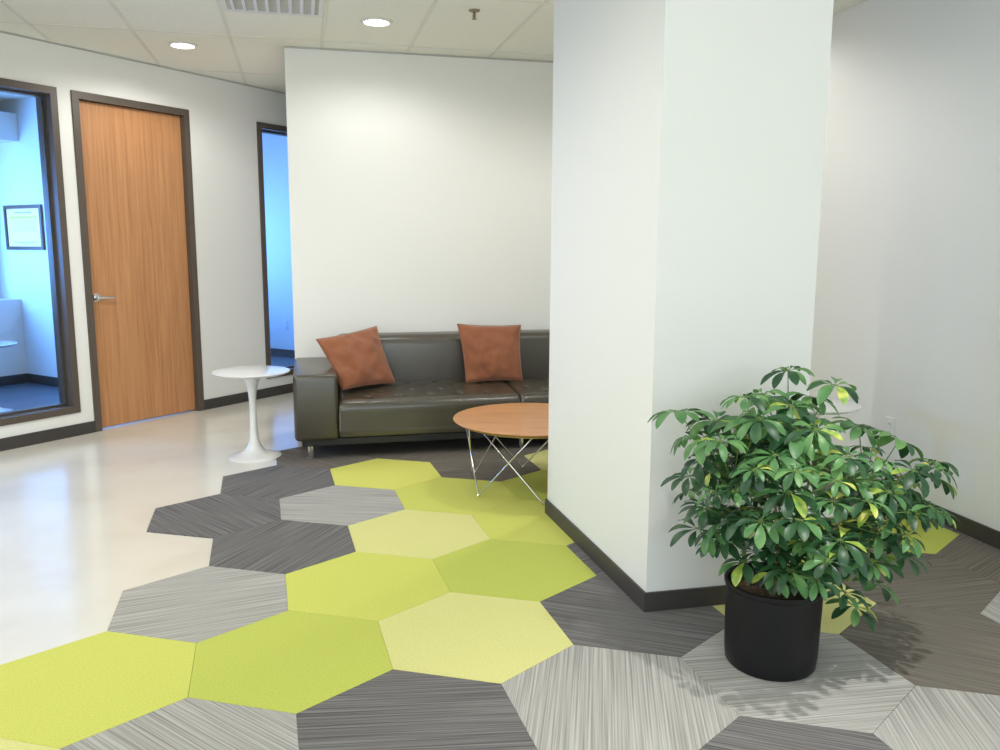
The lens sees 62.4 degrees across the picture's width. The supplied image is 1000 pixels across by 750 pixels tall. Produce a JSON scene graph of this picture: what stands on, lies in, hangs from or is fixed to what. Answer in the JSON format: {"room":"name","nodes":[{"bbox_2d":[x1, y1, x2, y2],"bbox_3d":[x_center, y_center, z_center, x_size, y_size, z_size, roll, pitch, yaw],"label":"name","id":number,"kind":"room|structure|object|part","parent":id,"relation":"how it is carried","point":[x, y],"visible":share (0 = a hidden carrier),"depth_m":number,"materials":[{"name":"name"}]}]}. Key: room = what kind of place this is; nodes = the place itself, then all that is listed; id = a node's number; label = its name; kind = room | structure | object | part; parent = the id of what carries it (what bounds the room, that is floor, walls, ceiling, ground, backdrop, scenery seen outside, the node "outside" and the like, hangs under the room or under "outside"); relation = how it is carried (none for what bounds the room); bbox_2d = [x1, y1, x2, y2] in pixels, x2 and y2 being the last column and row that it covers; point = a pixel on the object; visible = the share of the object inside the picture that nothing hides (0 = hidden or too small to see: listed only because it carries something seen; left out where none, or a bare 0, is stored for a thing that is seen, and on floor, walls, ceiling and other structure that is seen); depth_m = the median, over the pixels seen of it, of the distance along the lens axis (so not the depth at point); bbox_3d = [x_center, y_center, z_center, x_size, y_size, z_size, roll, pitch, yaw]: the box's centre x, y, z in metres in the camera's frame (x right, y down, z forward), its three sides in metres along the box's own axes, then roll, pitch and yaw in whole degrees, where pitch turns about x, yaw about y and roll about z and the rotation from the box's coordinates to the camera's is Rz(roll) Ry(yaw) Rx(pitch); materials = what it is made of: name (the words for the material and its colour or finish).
{"room":"lobby","nodes":[
{"label":"lobby","id":0,"kind":"room"},
{"bbox_2d":[0,97,57,376],"bbox_3d":[-3.834,-1.205,7.675,2.905,2.750,0.101,6,10,31],"label":"wall","id":1,"kind":"structure","parent":0,"point":[24,274],"depth_m":8.10,"materials":[{"name":"white paint"}]},
{"bbox_2d":[3,204,45,249],"bbox_3d":[-4.652,-1.440,8.063,0.640,0.430,0.022,6,10,31],"label":"framed certificate","id":2,"kind":"object","parent":1,"relation":"attached to","point":[24,224],"visible":1,"depth_m":8.06,"materials":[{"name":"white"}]},
{"bbox_2d":[27,373,57,386],"bbox_3d":[-3.716,0.132,7.742,2.540,0.090,0.012,6,10,31],"label":"baseboard","id":3,"kind":"structure","parent":1,"relation":"attached to","point":[32,378],"depth_m":8.24,"materials":[{"name":"grey plastic"}]},
{"bbox_2d":[0,31,292,438],"bbox_3d":[-4.065,-0.690,4.365,0.140,2.750,14.000,6,10,31],"label":"wall","id":4,"kind":"structure","parent":0,"point":[223,115],"depth_m":6.88,"materials":[{"name":"white paint"}]},
{"bbox_2d":[0,78,80,425],"bbox_3d":[-3.683,-0.723,4.990,0.151,2.283,2.158,6,10,31],"label":"window","id":5,"kind":"structure","parent":4,"relation":"in","point":[45,96],"depth_m":5.83,"materials":[{"name":"brown metal"}]},
{"bbox_2d":[0,421,95,451],"bbox_3d":[-5.186,0.930,2.590,0.010,0.086,8.415,6,10,31],"label":"baseboard","id":6,"kind":"structure","parent":4,"relation":"attached to","point":[8,443],"depth_m":5.84,"materials":[{"name":"grey plastic"}]},
{"bbox_2d":[70,90,204,431],"bbox_3d":[-2.812,-0.856,6.423,0.166,2.454,0.988,6,10,31],"label":"door","id":7,"kind":"structure","parent":4,"relation":"in","point":[133,160],"depth_m":6.39,"materials":[{"name":"brown wood"}]},
{"bbox_3d":[-2.945,-0.577,6.141,0.061,0.066,0.149,6,10,31],"label":"handle","id":8,"kind":"part","parent":7,"relation":"part of","materials":[{"name":"silver metal"}]},
{"bbox_2d":[0,32,285,93],"bbox_3d":[-3.994,-2.035,4.116,0.012,0.004,13.000,6,10,31],"label":"trim","id":9,"kind":"structure","parent":4,"relation":"attached to","point":[0,32],"depth_m":6.16,"materials":[{"name":"grey"}]},
{"bbox_2d":[204,383,292,409],"bbox_3d":[-1.583,0.022,8.516,0.010,0.086,3.595,6,10,31],"label":"baseboard","id":10,"kind":"structure","parent":4,"relation":"attached to","point":[227,400],"depth_m":7.35,"materials":[{"name":"grey plastic"}]},
{"bbox_2d":[256,122,293,378],"bbox_3d":[-1.852,-1.184,8.002,0.151,2.283,1.328,6,10,31],"label":"window","id":11,"kind":"structure","parent":4,"relation":"in","point":[267,128],"depth_m":7.42,"materials":[{"name":"brown metal"}]},
{"bbox_2d":[0,355,301,745],"bbox_3d":[-2.203,0.636,5.161,13.600,0.100,16.000,0,9,0],"label":"floor","id":12,"kind":"structure","parent":0,"point":[76,513],"depth_m":4.46,"materials":[{"name":"tile"}]},
{"bbox_2d":[0,341,16,411],"bbox_3d":[-4.240,0.030,6.808,0.492,0.574,0.492,0,9,0],"label":"side table","id":13,"kind":"object","parent":12,"relation":"on","point":[3,344],"visible":0.82,"depth_m":6.83,"materials":[{"name":"white paint"}]},
{"bbox_2d":[211,366,289,462],"bbox_3d":[-1.623,0.256,5.425,0.492,0.574,0.492,0,9,0],"label":"side table","id":14,"kind":"object","parent":12,"relation":"on","point":[254,452],"visible":1,"depth_m":5.39,"materials":[{"name":"white paint"}]},
{"bbox_2d":[0,437,999,749],"bbox_3d":[0.243,0.766,4.045,5.045,0.006,5.506,0,9,0],"label":"carpet","id":15,"kind":"object","parent":12,"relation":"on","point":[423,611],"visible":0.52,"depth_m":2.87,"materials":[{"name":"carpet"}]},
{"bbox_2d":[293,329,549,459],"bbox_3d":[0.045,0.082,6.001,2.990,0.742,0.890,-2,9,-13],"label":"leather sofa","id":16,"kind":"object","parent":15,"relation":"on","point":[431,387],"visible":0.51,"depth_m":5.52,"materials":[{"name":"black leather"}]},
{"bbox_3d":[-1.232,0.500,5.386,0.048,0.095,0.048,-2,9,-13],"label":"leg","id":17,"kind":"part","parent":16,"relation":"part of","materials":[{"name":"silver metal"}]},
{"bbox_3d":[-1.275,0.147,5.700,0.280,0.432,0.890,-2,9,-13],"label":"armrest","id":18,"kind":"part","parent":16,"relation":"part of","materials":[{"name":"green leather"}]},
{"bbox_2d":[316,326,395,389],"bbox_3d":[-0.990,-0.127,5.704,0.281,0.390,0.472,9,12,44],"label":"throw pillow","id":19,"kind":"object","parent":16,"relation":"on","point":[358,358],"visible":0.98,"depth_m":5.64,"materials":[{"name":"orange fabric"}]},
{"bbox_3d":[0.048,0.274,6.012,2.426,0.068,0.828,-2,9,-13],"label":"seat","id":20,"kind":"part","parent":16,"relation":"part of","materials":[{"name":"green leather"}]},
{"bbox_2d":[338,379,520,430],"bbox_3d":[-0.521,0.187,5.764,1.212,0.215,0.660,-2,9,-13],"label":"seat cushion","id":21,"kind":"object","parent":16,"relation":"on","point":[405,404],"depth_m":5.47,"materials":[{"name":"black leather"}]},
{"bbox_3d":[-0.026,-0.061,6.287,2.426,0.548,0.265,-2,9,-13],"label":"backrest","id":22,"kind":"part","parent":16,"relation":"part of","materials":[{"name":"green leather"}]},
{"bbox_2d":[457,324,522,382],"bbox_3d":[-0.060,-0.163,5.988,0.476,0.418,0.190,-3,9,-18],"label":"throw pillow","id":23,"kind":"object","parent":16,"relation":"on","point":[490,353],"visible":1,"depth_m":5.94,"materials":[{"name":"orange fabric"}]},
{"bbox_3d":[0.146,0.456,5.704,0.048,0.095,0.048,-2,9,-13],"label":"leg","id":24,"kind":"part","parent":16,"relation":"part of","materials":[{"name":"silver metal"}]},
{"bbox_2d":[501,377,548,402],"bbox_3d":[0.662,0.149,6.038,1.212,0.215,0.660,-2,9,-13],"label":"seat cushion","id":25,"kind":"object","parent":16,"relation":"on","point":[532,389],"depth_m":5.76,"materials":[{"name":"black leather"}]},
{"bbox_2d":[453,403,548,504],"bbox_3d":[0.188,0.444,4.785,0.918,0.401,0.918,0,9,0],"label":"coffee table","id":26,"kind":"object","parent":15,"relation":"on","point":[530,421],"visible":0.56,"depth_m":4.67,"materials":[{"name":"brown wood"}]},
{"bbox_3d":[-0.109,0.435,4.912,0.133,0.376,0.627,4,10,23],"label":"leg","id":27,"kind":"part","parent":26,"relation":"part of","materials":[{"name":"silver metal"}]},
{"bbox_3d":[-0.020,0.479,4.632,0.381,0.376,0.502,0,9,0],"label":"leg","id":28,"kind":"part","parent":26,"relation":"part of","materials":[{"name":"silver metal"}]},
{"bbox_3d":[0.227,0.506,4.471,0.627,0.376,0.133,-1,9,-7],"label":"leg","id":29,"kind":"part","parent":26,"relation":"part of","materials":[{"name":"silver metal"}]},
{"bbox_3d":[0.149,0.407,5.104,0.627,0.376,0.133,-1,9,-7],"label":"leg","id":30,"kind":"part","parent":26,"relation":"part of","materials":[{"name":"silver metal"}]},
{"bbox_2d":[648,365,960,681],"bbox_3d":[1.045,0.475,2.736,1.073,0.978,0.764,-4,10,-27],"label":"plant","id":31,"kind":"object","parent":15,"relation":"on","point":[773,607],"visible":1,"depth_m":2.57,"materials":[{"name":"green plant"}]},
{"bbox_3d":[0.909,0.820,2.759,0.320,0.288,0.320,0,9,0],"label":"pot","id":32,"kind":"part","parent":31,"relation":"part of","materials":[{"name":"black plastic"}]},
{"bbox_2d":[803,395,861,517],"bbox_3d":[1.628,0.428,4.367,0.492,0.574,0.492,0,9,0],"label":"side table","id":33,"kind":"object","parent":15,"relation":"on","point":[850,406],"visible":0.14,"depth_m":4.25,"materials":[{"name":"white paint"}]},
{"bbox_2d":[262,133,294,349],"bbox_3d":[-2.382,-1.571,10.065,2.905,2.750,0.100,6,10,31],"label":"wall partition","id":34,"kind":"structure","parent":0,"point":[275,147],"depth_m":10.21,"materials":[{"name":"white paint"}]},
{"bbox_2d":[270,348,294,357],"bbox_3d":[-2.418,-0.249,10.223,2.900,0.090,0.014,6,10,31],"label":"baseboard","id":35,"kind":"structure","parent":34,"relation":"attached to","point":[276,352],"depth_m":10.40,"materials":[{"name":"grey plastic"}]},
{"bbox_2d":[283,320,287,328],"bbox_3d":[-2.682,-0.631,10.326,0.072,0.116,0.008,6,10,31],"label":"wall outlet","id":36,"kind":"object","parent":34,"relation":"attached to","point":[284,321],"visible":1,"depth_m":10.32,"materials":[{"name":"white plastic"}]},
{"bbox_2d":[284,46,552,358],"bbox_3d":[0.522,-1.003,6.494,4.200,2.750,0.150,-2,9,-13],"label":"wall","id":37,"kind":"structure","parent":0,"point":[420,187],"depth_m":6.10,"materials":[{"name":"white paint"}]},
{"bbox_2d":[284,47,552,62],"bbox_3d":[0.448,-2.339,6.183,4.000,0.004,0.015,-2,9,-13],"label":"trim","id":38,"kind":"structure","parent":37,"relation":"attached to","point":[284,47],"depth_m":5.93,"materials":[{"name":"grey"}]},
{"bbox_2d":[0,0,866,101],"bbox_3d":[-2.018,-2.177,4.723,15.947,0.104,16.000,0,9,0],"label":"ceiling","id":39,"kind":"structure","parent":0,"point":[247,48],"depth_m":5.30,"materials":[{"name":"tile"}]},
{"bbox_2d":[167,41,197,48],"bbox_3d":[-2.191,-2.275,5.699,0.200,0.010,0.200,0,9,0],"label":"recessed light","id":40,"kind":"object","parent":39,"relation":"in","point":[176,44],"visible":1,"depth_m":5.69,"materials":[{"name":"white"}]},
{"bbox_2d":[219,0,324,16],"bbox_3d":[-1.278,-2.103,4.628,0.576,0.013,0.576,-2,9,-13],"label":"ceiling vent","id":41,"kind":"object","parent":39,"relation":"in","point":[315,8],"visible":1,"depth_m":4.77,"materials":[{"name":"silver metal"}]},
{"bbox_2d":[360,17,392,26],"bbox_3d":[-0.761,-2.173,5.087,0.200,0.010,0.200,0,9,0],"label":"recessed light","id":42,"kind":"object","parent":39,"relation":"in","point":[370,21],"visible":1,"depth_m":5.07,"materials":[{"name":"white"}]},
{"bbox_2d":[468,9,479,19],"bbox_3d":[-0.151,-2.113,4.843,0.068,0.052,0.068,0,9,0],"label":"sprinkler","id":43,"kind":"object","parent":39,"relation":"attached to","point":[473,11],"visible":1,"depth_m":4.83,"materials":[{"name":"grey metal"}]},
{"bbox_2d":[547,0,833,591],"bbox_3d":[0.721,-0.550,3.593,0.642,2.750,1.236,-2,9,-15],"label":"wall column","id":44,"kind":"structure","parent":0,"point":[688,136],"depth_m":3.07,"materials":[{"name":"white paint"}]},
{"bbox_2d":[545,498,724,611],"bbox_3d":[0.715,0.768,3.798,0.662,0.082,1.256,-2,9,-15],"label":"baseboard","id":45,"kind":"structure","parent":44,"relation":"attached to","point":[711,595],"depth_m":3.21,"materials":[{"name":"grey plastic"}]},
{"bbox_2d":[809,0,999,530],"bbox_3d":[2.743,-0.309,2.100,0.150,2.750,10.000,-2,9,-12],"label":"wall","id":46,"kind":"structure","parent":0,"point":[907,308],"depth_m":4.27,"materials":[{"name":"white paint"}]},
{"bbox_2d":[885,416,894,437],"bbox_3d":[2.142,0.290,4.537,0.009,0.116,0.072,-2,9,-13],"label":"wall outlet","id":47,"kind":"object","parent":46,"relation":"attached to","point":[890,422],"visible":0.72,"depth_m":4.53,"materials":[{"name":"white plastic"}]},
{"bbox_2d":[814,462,999,548],"bbox_3d":[2.670,1.017,2.240,0.010,0.086,9.900,-2,9,-12],"label":"baseboard","id":48,"kind":"structure","parent":46,"relation":"attached to","point":[990,536],"depth_m":3.97,"materials":[{"name":"grey plastic"}]},
{"bbox_3d":[-5.649,-1.202,7.610,0.140,2.750,7.800,6,10,31],"label":"wall","id":49,"kind":"structure","parent":0,"visible":0},
{"bbox_2d":[0,111,18,143],"bbox_3d":[-5.210,-2.310,7.492,0.550,0.260,1.340,6,10,31],"label":"trim","id":50,"kind":"structure","parent":49,"relation":"attached to","point":[8,121],"depth_m":7.86,"materials":[{"name":"white paint"}]},
{"bbox_2d":[0,298,26,376],"bbox_3d":[-6.175,-0.052,6.419,0.360,0.840,4.740,6,10,31],"label":"trim","id":51,"kind":"structure","parent":49,"relation":"attached to","point":[13,361],"depth_m":8.23,"materials":[{"name":"white paint"}]},
{"bbox_3d":[-6.327,-0.576,3.574,2.905,2.750,0.100,6,10,31],"label":"wall partition","id":52,"kind":"structure","parent":0,"visible":0},
{"bbox_2d":[0,373,27,385],"bbox_3d":[-6.020,0.335,6.377,0.012,0.090,4.728,6,10,31],"label":"baseboard","id":53,"kind":"structure","parent":52,"relation":"attached to","point":[19,378],"depth_m":8.26,"materials":[{"name":"grey plastic"}]}
]}

